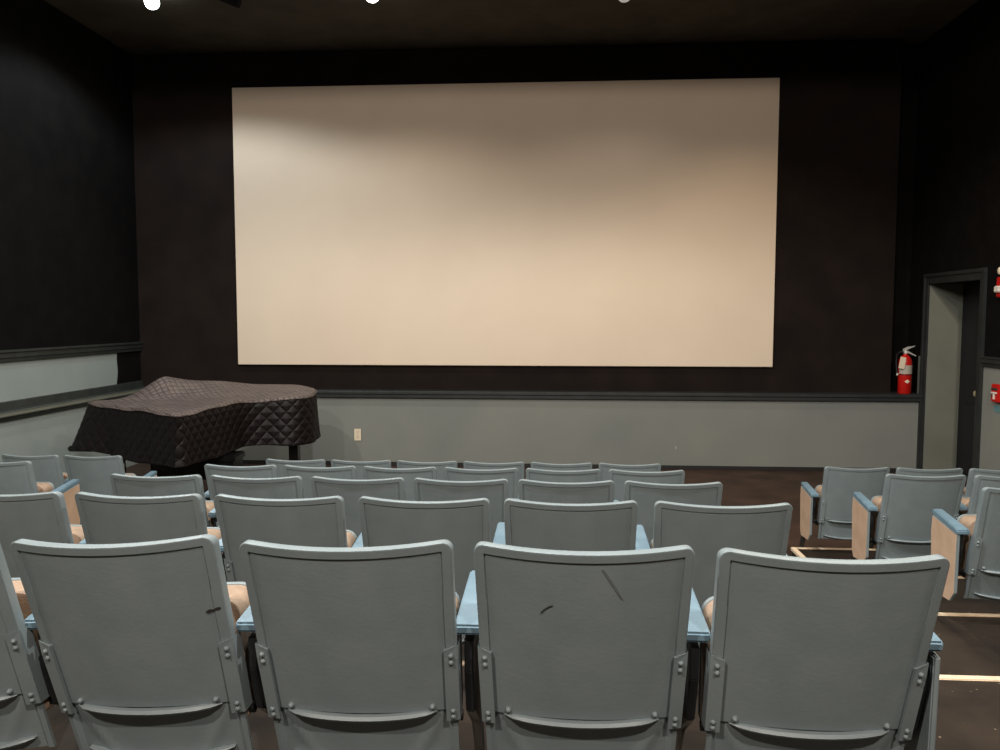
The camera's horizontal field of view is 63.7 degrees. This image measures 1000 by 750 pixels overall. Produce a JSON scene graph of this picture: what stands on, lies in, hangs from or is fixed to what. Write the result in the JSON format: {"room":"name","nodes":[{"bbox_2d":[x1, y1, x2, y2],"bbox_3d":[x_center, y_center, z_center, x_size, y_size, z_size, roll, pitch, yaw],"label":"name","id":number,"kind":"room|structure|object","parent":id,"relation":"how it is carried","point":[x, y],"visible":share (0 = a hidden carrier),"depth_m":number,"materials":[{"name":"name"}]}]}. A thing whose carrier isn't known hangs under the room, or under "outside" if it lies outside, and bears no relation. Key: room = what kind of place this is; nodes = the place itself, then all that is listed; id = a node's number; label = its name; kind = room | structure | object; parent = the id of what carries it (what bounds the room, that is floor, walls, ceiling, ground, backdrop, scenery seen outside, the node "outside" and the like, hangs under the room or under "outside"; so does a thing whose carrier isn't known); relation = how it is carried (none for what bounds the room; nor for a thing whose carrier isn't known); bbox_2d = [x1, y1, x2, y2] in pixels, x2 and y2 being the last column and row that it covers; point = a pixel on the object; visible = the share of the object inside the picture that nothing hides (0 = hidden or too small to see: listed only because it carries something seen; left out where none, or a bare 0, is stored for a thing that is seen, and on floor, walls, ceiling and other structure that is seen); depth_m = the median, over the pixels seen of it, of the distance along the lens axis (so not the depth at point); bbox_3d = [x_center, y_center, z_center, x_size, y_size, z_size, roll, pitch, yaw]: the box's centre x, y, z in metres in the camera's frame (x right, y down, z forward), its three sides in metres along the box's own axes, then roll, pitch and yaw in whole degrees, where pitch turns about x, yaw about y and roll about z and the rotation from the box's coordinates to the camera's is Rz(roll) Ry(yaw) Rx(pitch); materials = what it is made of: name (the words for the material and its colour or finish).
{"room":"auditorium","nodes":[
{"label":"auditorium","id":0,"kind":"room"},
{"bbox_2d":[0,406,137,471],"bbox_3d":[-4.970,1.129,3.376,0.250,0.837,13.100,0,4,4],"label":"wall","id":1,"kind":"structure","parent":0,"point":[52,433],"depth_m":8.04,"materials":[{"name":"grey paint"}]},
{"bbox_2d":[0,380,144,421],"bbox_3d":[-4.890,0.631,3.410,0.200,0.170,13.250,0,4,4],"label":"trim","id":2,"kind":"structure","parent":1,"relation":"attached to","point":[20,404],"depth_m":8.30,"materials":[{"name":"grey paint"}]},
{"bbox_2d":[0,0,140,401],"bbox_3d":[-4.978,-1.388,3.395,0.204,4.030,13.500,0,4,4],"label":"wall","id":3,"kind":"structure","parent":0,"point":[69,264],"depth_m":8.40,"materials":[{"name":"black paint"}]},
{"bbox_2d":[0,342,143,361],"bbox_3d":[-4.915,0.123,3.369,0.150,0.110,13.240,0,4,4],"label":"trim","id":4,"kind":"structure","parent":3,"relation":"attached to","point":[81,350],"depth_m":8.39,"materials":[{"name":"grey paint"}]},
{"bbox_2d":[18,549,999,749],"bbox_3d":[-0.367,1.359,1.228,9.320,0.694,9.400,0,4,4],"label":"floor","id":5,"kind":"structure","parent":0,"point":[968,712],"depth_m":2.61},
{"bbox_2d":[0,544,56,749],"bbox_3d":[-1.227,0.708,1.885,0.477,0.828,0.528,0,4,5],"label":"seat","id":6,"kind":"object","parent":5,"relation":"on","point":[25,698],"visible":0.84,"depth_m":1.74,"materials":[{"name":"paint"}]},
{"bbox_2d":[12,580,52,710],"bbox_3d":[-1.204,0.623,1.838,0.389,0.276,0.107,-3,4,4],"label":"seat cushion","id":7,"kind":"object","parent":6,"relation":"on","point":[47,703],"depth_m":1.78,"materials":[{"name":"fabric"}]},
{"bbox_2d":[0,461,79,524],"bbox_3d":[-2.933,0.890,4.995,0.575,0.804,0.531,0,4,3],"label":"seat","id":8,"kind":"object","parent":5,"relation":"on","point":[15,477],"visible":0.34,"depth_m":4.78,"materials":[{"name":"paint"}]},
{"bbox_2d":[37,483,52,492],"bbox_3d":[-2.963,0.807,4.949,0.389,0.276,0.107,0,4,3],"label":"seat cushion","id":9,"kind":"object","parent":8,"relation":"on","point":[42,487],"depth_m":4.93,"materials":[{"name":"beige fabric"}]},
{"bbox_2d":[0,491,84,577],"bbox_3d":[-1.663,0.768,2.913,0.475,0.804,0.532,0,4,4],"label":"seat","id":10,"kind":"object","parent":5,"relation":"on","point":[44,517],"visible":0.3,"depth_m":2.66,"materials":[{"name":"grey paint"}]},
{"bbox_2d":[71,526,84,543],"bbox_3d":[-1.642,0.685,2.865,0.389,0.276,0.107,0,4,4],"label":"seat cushion","id":11,"kind":"object","parent":10,"relation":"on","point":[77,531],"depth_m":2.81,"materials":[{"name":"beige fabric"}]},
{"bbox_2d":[10,534,256,749],"bbox_3d":[-0.769,0.709,1.855,0.474,0.823,0.528,0,4,5],"label":"seat","id":12,"kind":"object","parent":5,"relation":"on","point":[141,647],"visible":0.98,"depth_m":1.66,"materials":[{"name":"paint"}]},
{"bbox_2d":[227,585,254,716],"bbox_3d":[-0.747,0.625,1.808,0.389,0.276,0.107,-2,4,4],"label":"seat cushion","id":13,"kind":"object","parent":12,"relation":"on","point":[238,594],"depth_m":1.76,"materials":[{"name":"beige fabric"}]},
{"bbox_2d":[75,492,223,554],"bbox_3d":[-1.190,0.770,2.880,0.486,0.804,0.537,0,4,4],"label":"seat","id":14,"kind":"object","parent":5,"relation":"on","point":[105,519],"visible":0.36,"depth_m":2.63,"materials":[{"name":"paint"}]},
{"bbox_2d":[207,529,223,554],"bbox_3d":[-1.173,0.687,2.834,0.389,0.276,0.107,0,4,4],"label":"seat cushion","id":15,"kind":"object","parent":14,"relation":"on","point":[216,532],"depth_m":2.83,"materials":[{"name":"beige fabric"}]},
{"bbox_2d":[110,473,215,526],"bbox_3d":[-1.575,0.835,3.906,0.475,0.804,0.532,0,4,4],"label":"seat","id":16,"kind":"object","parent":5,"relation":"on","point":[122,485],"visible":0.23,"depth_m":3.64,"materials":[{"name":"grey paint"}]},
{"bbox_2d":[206,502,215,526],"bbox_3d":[-1.554,0.752,3.858,0.389,0.276,0.107,0,4,4],"label":"seat cushion","id":17,"kind":"object","parent":16,"relation":"on","point":[209,505],"depth_m":3.81,"materials":[{"name":"beige fabric"}]},
{"bbox_2d":[204,464,277,500],"bbox_3d":[-1.511,0.901,4.900,0.475,0.804,0.532,0,4,3],"label":"seat","id":18,"kind":"object","parent":5,"relation":"on","point":[265,471],"visible":0.27,"depth_m":4.63,"materials":[{"name":"grey paint"}]},
{"bbox_2d":[208,475,303,527],"bbox_3d":[-1.106,0.837,3.873,0.486,0.804,0.537,0,4,4],"label":"seat","id":19,"kind":"object","parent":5,"relation":"on","point":[291,487],"visible":0.33,"depth_m":3.61,"materials":[{"name":"paint"}]},
{"bbox_2d":[214,494,356,581],"bbox_3d":[-0.720,0.773,2.849,0.486,0.804,0.537,0,4,4],"label":"seat","id":20,"kind":"object","parent":5,"relation":"on","point":[321,521],"visible":0.36,"depth_m":2.60,"materials":[{"name":"paint"}]},
{"bbox_2d":[347,532,355,546],"bbox_3d":[-0.703,0.690,2.803,0.389,0.276,0.107,0,4,4],"label":"seat cushion","id":21,"kind":"object","parent":20,"relation":"on","point":[351,536],"depth_m":2.80,"materials":[{"name":"beige fabric"}]},
{"bbox_2d":[283,465,356,497],"bbox_3d":[-1.040,0.903,4.867,0.486,0.804,0.537,0,4,4],"label":"seat","id":22,"kind":"object","parent":5,"relation":"on","point":[346,472],"visible":0.24,"depth_m":4.60,"materials":[{"name":"paint"}]},
{"bbox_2d":[236,540,463,749],"bbox_3d":[-0.306,0.709,1.823,0.471,0.812,0.526,0,4,5],"label":"seat","id":23,"kind":"object","parent":5,"relation":"on","point":[350,648],"visible":1,"depth_m":1.63,"materials":[{"name":"paint"}]},
{"bbox_2d":[456,597,460,654],"bbox_3d":[-0.285,0.626,1.777,0.389,0.276,0.107,-1,4,4],"label":"seat cushion","id":24,"kind":"object","parent":23,"relation":"on","point":[458,601],"depth_m":1.79,"materials":[{"name":"beige fabric"}]},
{"bbox_2d":[311,476,405,537],"bbox_3d":[-0.642,0.840,3.842,0.486,0.804,0.537,0,4,4],"label":"seat","id":25,"kind":"object","parent":5,"relation":"on","point":[351,491],"visible":0.25,"depth_m":3.58,"materials":[{"name":"paint"}]},
{"bbox_2d":[363,466,436,500],"bbox_3d":[-0.580,0.906,4.837,0.486,0.804,0.537,0,4,3],"label":"seat","id":26,"kind":"object","parent":5,"relation":"on","point":[408,474],"visible":0.25,"depth_m":4.57,"materials":[{"name":"paint"}]},
{"bbox_2d":[352,496,490,643],"bbox_3d":[-0.249,0.775,2.818,0.486,0.804,0.537,0,4,4],"label":"seat","id":27,"kind":"object","parent":5,"relation":"on","point":[384,522],"visible":0.3,"depth_m":2.57,"materials":[{"name":"paint"}]},
{"bbox_2d":[413,478,508,542],"bbox_3d":[-0.180,0.843,3.812,0.486,0.804,0.537,0,4,4],"label":"seat","id":28,"kind":"object","parent":5,"relation":"on","point":[495,491],"visible":0.33,"depth_m":3.55,"materials":[{"name":"paint"}]},
{"bbox_2d":[444,467,517,498],"bbox_3d":[-0.114,0.908,4.806,0.486,0.804,0.537,0,4,4],"label":"seat","id":29,"kind":"object","parent":5,"relation":"on","point":[450,474],"visible":0.23,"depth_m":4.54,"materials":[{"name":"paint"}]},
{"bbox_2d":[518,468,600,498],"bbox_3d":[0.350,0.911,4.776,0.486,0.804,0.537,0,4,4],"label":"seat","id":30,"kind":"object","parent":5,"relation":"on","point":[593,475],"visible":0.16,"depth_m":4.51,"materials":[{"name":"paint"}]},
{"bbox_2d":[513,479,614,503],"bbox_3d":[0.285,0.845,3.781,0.486,0.804,0.537,0,4,4],"label":"seat","id":31,"kind":"object","parent":5,"relation":"on","point":[528,490],"visible":0.25,"depth_m":3.52,"materials":[{"name":"paint"}]},
{"bbox_2d":[493,498,637,550],"bbox_3d":[0.218,0.778,2.787,0.486,0.804,0.537,0,4,4],"label":"seat","id":32,"kind":"object","parent":5,"relation":"on","point":[612,526],"visible":0.3,"depth_m":2.54,"materials":[{"name":"paint"}]},
{"bbox_2d":[457,541,694,749],"bbox_3d":[0.155,0.709,1.792,0.488,0.807,0.537,0,4,4],"label":"seat","id":33,"kind":"object","parent":5,"relation":"on","point":[564,650],"visible":1,"depth_m":1.60,"materials":[{"name":"paint"}]},
{"bbox_2d":[608,469,684,501],"bbox_3d":[0.818,0.913,4.747,0.490,0.804,0.531,0,4,3],"label":"seat","id":34,"kind":"object","parent":5,"relation":"on","point":[618,477],"visible":0.23,"depth_m":4.48,"materials":[{"name":"paint"}]},
{"bbox_2d":[614,480,722,545],"bbox_3d":[0.755,0.847,3.753,0.490,0.804,0.531,0,4,4],"label":"seat","id":35,"kind":"object","parent":5,"relation":"on","point":[645,494],"visible":0.33,"depth_m":3.49,"materials":[{"name":"paint"}]},
{"bbox_2d":[635,501,792,644],"bbox_3d":[0.695,0.780,2.758,0.490,0.804,0.531,0,4,4],"label":"seat","id":36,"kind":"object","parent":5,"relation":"on","point":[707,530],"visible":0.33,"depth_m":2.51,"materials":[{"name":"paint"}]},
{"bbox_2d":[462,661,999,681],"bbox_3d":[-0.256,1.036,2.886,9.320,0.018,0.036,0,4,4],"label":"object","id":37,"kind":"structure","parent":5,"relation":"on","point":[941,677],"depth_m":2.75,"materials":[{"name":"brown wood"}]},
{"bbox_2d":[675,548,949,749],"bbox_3d":[0.632,0.718,1.764,0.518,0.815,0.531,1,4,4],"label":"seat","id":38,"kind":"object","parent":5,"relation":"on","point":[792,653],"visible":0.94,"depth_m":1.57,"materials":[{"name":"paint"}]},
{"bbox_2d":[700,600,712,717],"bbox_3d":[0.634,0.635,1.716,0.389,0.276,0.107,1,4,4],"label":"seat cushion","id":39,"kind":"object","parent":38,"relation":"on","point":[706,609],"depth_m":1.75,"materials":[{"name":"beige fabric"}]},
{"bbox_2d":[852,474,966,559],"bbox_3d":[2.312,0.927,4.649,0.486,0.804,0.532,0,4,4],"label":"seat","id":40,"kind":"object","parent":5,"relation":"on","point":[898,522],"visible":0.7,"depth_m":4.47,"materials":[{"name":"grey paint"}]},
{"bbox_2d":[871,497,881,545],"bbox_3d":[2.339,0.844,4.600,0.389,0.276,0.107,0,4,4],"label":"seat cushion","id":41,"kind":"object","parent":40,"relation":"on","point":[876,501],"depth_m":4.60,"materials":[{"name":"beige fabric"}]},
{"bbox_2d":[931,487,999,600],"bbox_3d":[2.247,0.862,3.654,0.486,0.804,0.532,0,4,4],"label":"seat","id":42,"kind":"object","parent":5,"relation":"on","point":[970,543],"visible":0.94,"depth_m":3.54,"materials":[{"name":"grey paint"}]},
{"bbox_2d":[959,515,975,578],"bbox_3d":[2.274,0.779,3.606,0.389,0.276,0.107,0,4,4],"label":"seat cushion","id":43,"kind":"object","parent":42,"relation":"on","point":[968,521],"depth_m":3.59,"materials":[{"name":"beige fabric"}]},
{"bbox_2d":[938,612,999,616],"bbox_3d":[-0.191,1.103,3.881,9.320,0.018,0.036,0,4,4],"label":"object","id":44,"kind":"structure","parent":5,"relation":"on","point":[939,613],"depth_m":3.72,"materials":[{"name":"brown wood"}]},
{"bbox_2d":[958,475,999,515],"bbox_3d":[2.792,0.929,4.615,0.486,0.804,0.537,0,4,4],"label":"seat","id":45,"kind":"object","parent":5,"relation":"on","point":[969,505],"visible":0.19,"depth_m":4.40,"materials":[{"name":"paint"}]},
{"bbox_2d":[959,498,969,514],"bbox_3d":[2.809,0.846,4.569,0.389,0.276,0.107,0,4,4],"label":"seat cushion","id":46,"kind":"object","parent":45,"relation":"on","point":[965,501],"depth_m":4.55,"materials":[{"name":"beige fabric"}]},
{"bbox_2d":[44,0,978,55],"bbox_3d":[0.074,-3.448,2.960,10.520,0.150,14.000,0,4,4],"label":"ceiling","id":47,"kind":"structure","parent":0,"point":[176,27],"depth_m":8.60,"materials":[{"name":"black paint"}]},
{"bbox_2d":[144,0,159,9],"bbox_3d":[-3.386,-3.645,7.834,0.170,0.169,0.170,0,4,4],"label":"ceiling lamp","id":48,"kind":"object","parent":47,"relation":"attached to","point":[151,4],"visible":1,"depth_m":7.80,"materials":[{"name":"white"}]},
{"bbox_2d":[219,0,241,8],"bbox_3d":[-2.630,-3.640,7.799,0.247,0.172,0.110,0,4,-1],"label":"track light","id":49,"kind":"object","parent":47,"relation":"attached to","point":[235,3],"visible":1,"depth_m":7.77,"materials":[{"name":"black metal"}]},
{"bbox_2d":[131,40,902,392],"bbox_3d":[0.062,-1.829,9.685,9.030,4.015,0.250,0,4,4],"label":"surround","id":50,"kind":"object","parent":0,"point":[840,101],"visible":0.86,"depth_m":9.47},
{"bbox_2d":[232,78,779,366],"bbox_3d":[-0.003,-1.762,9.544,6.407,3.307,0.050,0,4,4],"label":"projection screen","id":51,"kind":"object","parent":50,"relation":"attached to","point":[632,222],"visible":1,"depth_m":9.51,"materials":[{"name":"fabric"}]},
{"bbox_2d":[80,463,967,555],"bbox_3d":[0.070,1.655,3.331,10.520,0.200,14.000,0,4,4],"label":"floor","id":52,"kind":"structure","parent":0,"point":[740,487],"depth_m":8.57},
{"bbox_2d":[1,454,67,488],"bbox_3d":[-3.373,0.954,6.020,0.486,0.804,0.537,0,4,5],"label":"seat","id":53,"kind":"object","parent":52,"relation":"on","point":[47,468],"visible":0.28,"depth_m":5.77,"materials":[{"name":"paint"}]},
{"bbox_2d":[63,455,156,522],"bbox_3d":[-2.868,0.957,5.989,0.575,0.804,0.531,0,4,3],"label":"seat","id":54,"kind":"object","parent":52,"relation":"on","point":[93,474],"visible":0.41,"depth_m":5.75,"materials":[{"name":"paint"}]},
{"bbox_2d":[68,445,300,475],"bbox_3d":[-2.906,0.747,7.976,1.572,0.930,2.000,2,5,27],"label":"grand piano","id":55,"kind":"object","parent":52,"relation":"on","point":[294,451],"visible":0.09,"depth_m":7.43,"materials":[{"name":"black paint"}]},
{"bbox_2d":[72,376,320,467],"bbox_3d":[-2.835,0.355,7.955,1.733,0.685,2.092,3,5,32],"label":"cover","id":56,"kind":"object","parent":55,"relation":"on","point":[172,422],"visible":1,"depth_m":7.45,"materials":[{"name":"fabric"}]},
{"bbox_2d":[150,451,244,479],"bbox_3d":[-2.817,0.988,7.515,0.800,0.520,0.320,0,4,0],"label":"piano bench","id":57,"kind":"object","parent":52,"relation":"on","point":[235,458],"visible":0.25,"depth_m":7.37,"materials":[{"name":"black paint"}]},
{"bbox_2d":[266,459,325,477],"bbox_3d":[-1.444,0.974,5.895,0.475,0.804,0.532,0,4,4],"label":"seat","id":58,"kind":"object","parent":52,"relation":"on","point":[280,464],"visible":0.21,"depth_m":5.62,"materials":[{"name":"grey paint"}]},
{"bbox_2d":[331,459,390,479],"bbox_3d":[-0.978,0.976,5.862,0.486,0.804,0.537,0,4,4],"label":"seat","id":59,"kind":"object","parent":52,"relation":"on","point":[359,465],"visible":0.23,"depth_m":5.59,"materials":[{"name":"paint"}]},
{"bbox_2d":[397,460,456,479],"bbox_3d":[-0.512,0.979,5.832,0.486,0.804,0.537,0,4,4],"label":"seat","id":60,"kind":"object","parent":52,"relation":"on","point":[440,466],"visible":0.18,"depth_m":5.56,"materials":[{"name":"paint"}]},
{"bbox_2d":[463,461,523,494],"bbox_3d":[-0.048,0.982,5.801,0.486,0.804,0.537,0,4,4],"label":"seat","id":61,"kind":"object","parent":52,"relation":"on","point":[467,464],"visible":0.2,"depth_m":5.53,"materials":[{"name":"paint"}]},
{"bbox_2d":[531,462,591,470],"bbox_3d":[0.416,0.984,5.770,0.486,0.804,0.537,0,4,4],"label":"seat","id":62,"kind":"object","parent":52,"relation":"on","point":[536,465],"visible":0.2,"depth_m":5.50,"materials":[{"name":"paint"}]},
{"bbox_2d":[599,463,660,480],"bbox_3d":[0.885,0.986,5.742,0.490,0.804,0.531,0,4,4],"label":"seat","id":63,"kind":"object","parent":52,"relation":"on","point":[604,468],"visible":0.23,"depth_m":5.47,"materials":[{"name":"paint"}]},
{"bbox_2d":[791,547,875,557],"bbox_3d":[3.307,1.291,5.204,2.511,0.024,1.008,0,4,4],"label":"floor stripe","id":64,"kind":"object","parent":52,"relation":"on","point":[794,550],"depth_m":5.74,"materials":[{"name":"beige paint"}]},
{"bbox_2d":[799,466,889,546],"bbox_3d":[2.377,1.000,5.643,0.486,0.804,0.532,0,4,4],"label":"seat","id":65,"kind":"object","parent":52,"relation":"on","point":[828,506],"visible":0.71,"depth_m":5.47,"materials":[{"name":"grey paint"}]},
{"bbox_2d":[815,486,821,525],"bbox_3d":[2.404,0.917,5.595,0.389,0.276,0.107,0,4,4],"label":"seat cushion","id":66,"kind":"object","parent":65,"relation":"on","point":[818,489],"depth_m":5.60,"materials":[{"name":"beige fabric"}]},
{"bbox_2d":[869,467,962,548],"bbox_3d":[2.857,1.002,5.610,0.486,0.804,0.537,0,4,4],"label":"seat","id":67,"kind":"object","parent":52,"relation":"on","point":[900,470],"visible":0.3,"depth_m":5.34,"materials":[{"name":"paint"}]},
{"bbox_2d":[962,468,999,496],"bbox_3d":[3.327,1.005,5.579,0.486,0.804,0.537,0,4,4],"label":"seat","id":68,"kind":"object","parent":52,"relation":"on","point":[973,471],"visible":0.23,"depth_m":5.34,"materials":[{"name":"paint"}]},
{"bbox_2d":[235,397,918,467],"bbox_3d":[0.200,0.672,9.781,9.320,0.827,0.402,0,4,4],"label":"wall","id":69,"kind":"structure","parent":0,"point":[764,433],"depth_m":9.50,"materials":[{"name":"grey paint"}]},
{"bbox_2d":[354,428,360,440],"bbox_3d":[-1.715,0.718,9.707,0.090,0.150,0.010,0,4,4],"label":"power outlet","id":70,"kind":"object","parent":69,"relation":"attached to","point":[357,431],"visible":1,"depth_m":9.71,"materials":[{"name":"beige plastic"}]},
{"bbox_2d":[243,460,915,471],"bbox_3d":[0.186,1.077,9.604,9.320,0.045,0.015,0,4,4],"label":"baseboard","id":71,"kind":"structure","parent":69,"relation":"attached to","point":[244,461],"depth_m":9.44,"materials":[{"name":"black"}]},
{"bbox_2d":[315,389,921,400],"bbox_3d":[0.199,0.222,9.720,9.320,0.080,0.460,0,4,4],"label":"trim","id":72,"kind":"structure","parent":69,"relation":"on","point":[386,393],"depth_m":9.44,"materials":[{"name":"paint"}]},
{"bbox_2d":[895,346,915,393],"bbox_3d":[4.676,-0.061,9.285,0.225,0.552,0.158,0,4,4],"label":"fire extinguisher","id":73,"kind":"object","parent":72,"relation":"on","point":[904,371],"visible":1,"depth_m":9.24,"materials":[{"name":"red metal"}]},
{"bbox_2d":[890,45,918,392],"bbox_3d":[0.521,-1.400,9.912,10.520,4.942,0.200,0,4,4],"label":"wall","id":74,"kind":"structure","parent":0,"point":[910,53],"depth_m":9.49,"materials":[{"name":"black paint"}]},
{"bbox_2d":[918,285,929,355],"bbox_3d":[5.008,-0.621,9.179,0.340,0.815,0.220,0,4,4],"label":"wall","id":75,"kind":"structure","parent":0,"point":[921,300],"depth_m":9.28,"materials":[{"name":"black paint"}]},
{"bbox_2d":[923,284,963,469],"bbox_3d":[5.081,0.057,9.120,0.499,2.157,0.026,0,4,4],"label":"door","id":76,"kind":"structure","parent":75,"relation":"in","point":[945,300],"depth_m":9.11,"materials":[{"name":"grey paint"}]},
{"bbox_2d":[908,0,999,469],"bbox_3d":[4.589,-0.881,2.797,0.340,4.942,13.500,0,4,4],"label":"wall","id":77,"kind":"structure","parent":0,"point":[956,204],"depth_m":8.34,"materials":[{"name":"black paint"}]},
{"bbox_2d":[916,267,987,468],"bbox_3d":[4.778,0.038,8.573,0.032,2.272,1.310,0,4,4],"label":"trim","id":78,"kind":"structure","parent":77,"relation":"attached to","point":[981,274],"depth_m":8.31,"materials":[{"name":"paint"}]},
{"bbox_2d":[980,356,999,367],"bbox_3d":[4.364,0.291,2.038,0.095,0.100,11.790,0,4,4],"label":"trim","id":79,"kind":"structure","parent":77,"relation":"attached to","point":[994,362],"depth_m":7.73,"materials":[{"name":"paint"}]},
{"bbox_2d":[991,384,999,402],"bbox_3d":[4.700,0.172,7.624,0.062,0.170,0.130,0,4,4],"label":"station","id":80,"kind":"object","parent":77,"relation":"attached to","point":[995,388],"visible":1,"depth_m":7.61,"materials":[{"name":"red"}]},
{"bbox_2d":[994,267,999,296],"bbox_3d":[4.694,-0.873,7.548,0.075,0.284,0.130,0,4,4],"label":"fire alarm strobe","id":81,"kind":"object","parent":77,"relation":"attached to","point":[996,288],"visible":1,"depth_m":7.56,"materials":[{"name":"red plastic"}]},
{"bbox_2d":[994,405,999,412],"bbox_3d":[4.729,0.322,7.655,0.006,0.065,0.115,0,4,4],"label":"sticker","id":82,"kind":"object","parent":77,"relation":"attached to","point":[996,407],"visible":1,"depth_m":7.66,"materials":[{"name":"teal"}]},
{"bbox_3d":[5.401,-0.043,8.426,0.570,2.457,1.710,0,4,4],"label":"wall","id":83,"kind":"structure","parent":0,"visible":0},
{"bbox_2d":[956,283,979,477],"bbox_3d":[5.133,0.095,8.549,0.131,2.143,1.100,0,4,4],"label":"door","id":84,"kind":"structure","parent":83,"relation":"in","point":[971,292],"depth_m":8.91,"materials":[{"name":"black"}]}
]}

